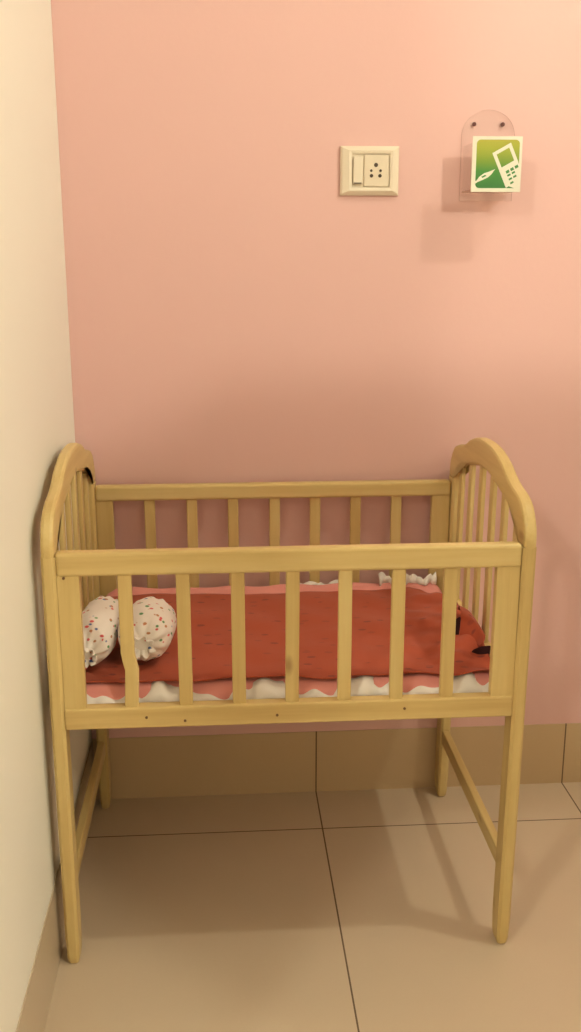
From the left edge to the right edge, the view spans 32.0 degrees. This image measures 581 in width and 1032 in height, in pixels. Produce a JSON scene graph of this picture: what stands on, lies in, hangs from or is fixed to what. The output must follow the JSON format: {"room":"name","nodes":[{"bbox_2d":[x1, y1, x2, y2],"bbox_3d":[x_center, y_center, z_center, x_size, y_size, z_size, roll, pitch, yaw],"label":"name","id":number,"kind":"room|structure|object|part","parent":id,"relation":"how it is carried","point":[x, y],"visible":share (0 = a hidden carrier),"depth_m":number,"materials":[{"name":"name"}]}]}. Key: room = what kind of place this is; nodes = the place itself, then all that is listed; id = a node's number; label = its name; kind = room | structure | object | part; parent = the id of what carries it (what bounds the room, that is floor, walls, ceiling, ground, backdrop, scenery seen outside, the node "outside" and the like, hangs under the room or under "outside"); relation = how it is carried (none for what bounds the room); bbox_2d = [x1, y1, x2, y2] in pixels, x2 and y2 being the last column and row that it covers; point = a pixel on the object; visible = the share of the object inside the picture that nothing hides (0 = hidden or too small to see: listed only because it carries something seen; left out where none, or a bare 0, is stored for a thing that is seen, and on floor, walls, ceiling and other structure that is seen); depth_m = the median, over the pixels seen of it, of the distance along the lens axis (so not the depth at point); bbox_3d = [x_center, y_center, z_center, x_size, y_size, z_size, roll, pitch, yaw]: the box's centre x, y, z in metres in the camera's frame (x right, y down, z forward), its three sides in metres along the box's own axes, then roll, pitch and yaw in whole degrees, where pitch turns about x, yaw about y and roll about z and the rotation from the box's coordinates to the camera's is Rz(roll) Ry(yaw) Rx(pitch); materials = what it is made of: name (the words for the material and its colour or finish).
{"room":"nursery","nodes":[
{"label":"nursery","id":0,"kind":"room"},
{"bbox_2d":[0,0,91,1031],"bbox_3d":[-0.492,-0.562,1.372,0.150,2.900,1.350,-1,15,-4],"label":"wall","id":1,"kind":"structure","parent":0,"point":[37,411],"depth_m":1.63,"materials":[{"name":"beige paint"}]},
{"bbox_2d":[16,739,95,1031],"bbox_3d":[-0.416,0.763,1.724,0.006,0.156,1.348,-1,15,-4],"label":"baseboard","id":2,"kind":"structure","parent":1,"relation":"attached to","point":[38,995],"depth_m":1.74,"materials":[{"name":"beige tile"}]},
{"bbox_2d":[44,782,580,1031],"bbox_3d":[-0.179,1.397,-0.191,5.000,0.100,5.400,-1,15,-4],"label":"floor","id":3,"kind":"structure","parent":0,"point":[348,910],"depth_m":1.98,"materials":[{"name":"beige tile"}]},
{"bbox_2d":[40,437,536,962],"bbox_3d":[-0.015,0.300,2.024,0.819,0.900,0.576,-1,15,-4],"label":"crib","id":4,"kind":"object","parent":3,"relation":"on","point":[94,562],"visible":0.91,"depth_m":1.74,"materials":[{"name":"brown wood"}]},
{"bbox_3d":[-0.395,0.436,1.760,0.024,0.772,0.046,-1,15,-4],"label":"leg","id":5,"kind":"part","parent":4,"relation":"part of","materials":[{"name":"brown wood"}]},
{"bbox_3d":[-0.430,0.302,2.270,0.024,0.772,0.046,-1,15,-4],"label":"leg","id":6,"kind":"part","parent":4,"relation":"part of","materials":[{"name":"brown wood"}]},
{"bbox_3d":[-0.034,-0.056,2.205,0.771,0.034,0.024,-1,15,-4],"label":"rail","id":7,"kind":"part","parent":4,"relation":"part of","materials":[{"name":"brown wood"}]},
{"bbox_2d":[86,572,488,703],"bbox_3d":[-0.019,0.227,2.011,0.757,0.086,0.539,-1,15,-4],"label":"mattress","id":8,"kind":"object","parent":4,"relation":"on","point":[478,681],"visible":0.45,"depth_m":1.78,"materials":[{"name":"pink fabric"}]},
{"bbox_2d":[85,587,490,682],"bbox_3d":[-0.012,0.200,1.988,0.740,0.057,0.468,-1,15,-4],"label":"blanket","id":9,"kind":"object","parent":8,"relation":"on","point":[211,631],"visible":0.59,"depth_m":1.93,"materials":[{"name":"red fabric"}]},
{"bbox_2d":[82,596,118,668],"bbox_3d":[-0.353,0.206,1.858,0.081,0.084,0.224,1,15,4],"label":"bolster pillow","id":10,"kind":"object","parent":9,"relation":"on","point":[100,617],"visible":0.64,"depth_m":1.80,"materials":[{"name":"white fabric"}]},
{"bbox_2d":[118,596,176,660],"bbox_3d":[-0.262,0.206,1.862,0.101,0.096,0.199,0,15,0],"label":"bolster pillow","id":11,"kind":"object","parent":9,"relation":"on","point":[155,620],"visible":0.83,"depth_m":1.80,"materials":[{"name":"white fabric"}]},
{"bbox_3d":[0.002,0.071,1.681,0.771,0.041,0.024,-1,15,-4],"label":"rail","id":12,"kind":"part","parent":4,"relation":"part of","materials":[{"name":"brown wood"}]},
{"bbox_3d":[0.002,0.335,1.750,0.769,0.038,0.024,-1,15,-4],"label":"rail","id":13,"kind":"part","parent":4,"relation":"part of","materials":[{"name":"brown wood"}]},
{"bbox_3d":[0.360,0.288,2.322,0.030,0.772,0.046,-1,15,-4],"label":"leg","id":14,"kind":"part","parent":4,"relation":"part of","materials":[{"name":"brown wood"}]},
{"bbox_3d":[0.379,0.255,2.040,0.018,0.042,0.483,-1,15,-4],"label":"rail","id":15,"kind":"part","parent":4,"relation":"part of","materials":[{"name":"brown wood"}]},
{"bbox_3d":[0.396,0.421,1.811,0.030,0.772,0.046,-1,15,-4],"label":"leg","id":16,"kind":"part","parent":4,"relation":"part of","materials":[{"name":"brown wood"}]},
{"bbox_2d":[51,0,580,738],"bbox_3d":[-0.367,-0.751,2.093,5.200,2.900,0.120,-1,15,-4],"label":"wall","id":17,"kind":"structure","parent":0,"point":[234,316],"depth_m":2.12,"materials":[{"name":"pink paint"}]},
{"bbox_2d":[93,723,580,798],"bbox_3d":[0.836,0.569,2.462,2.600,0.156,0.006,-1,15,-4],"label":"baseboard","id":18,"kind":"structure","parent":17,"relation":"attached to","point":[285,762],"depth_m":2.41,"materials":[{"name":"beige tile"}]},
{"bbox_2d":[340,146,398,195],"bbox_3d":[0.162,-0.705,2.071,0.120,0.096,0.017,-1,15,-4],"label":"socket","id":19,"kind":"object","parent":17,"relation":"attached to","point":[364,170],"visible":1,"depth_m":2.07,"materials":[{"name":"beige plastic"}]},
{"bbox_2d":[471,122,522,191],"bbox_3d":[0.407,-0.730,2.045,0.110,0.177,0.087,-1,15,-4],"label":"sign","id":20,"kind":"object","parent":17,"relation":"attached to","point":[496,160],"visible":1,"depth_m":2.01,"materials":[{"name":"green plastic"}]},
{"bbox_2d":[471,169,494,185],"bbox_3d":[0.383,-0.672,2.014,0.046,0.033,0.001,-1,15,-4],"label":"picture","id":21,"kind":"object","parent":20,"relation":"attached to","point":[479,177],"depth_m":2.01},
{"bbox_3d":[0.410,-0.697,2.010,0.086,0.091,0.001,-1,15,-4],"label":"green panel","id":22,"kind":"part","parent":20,"relation":"part of","materials":[{"name":"green plastic"}]}
]}

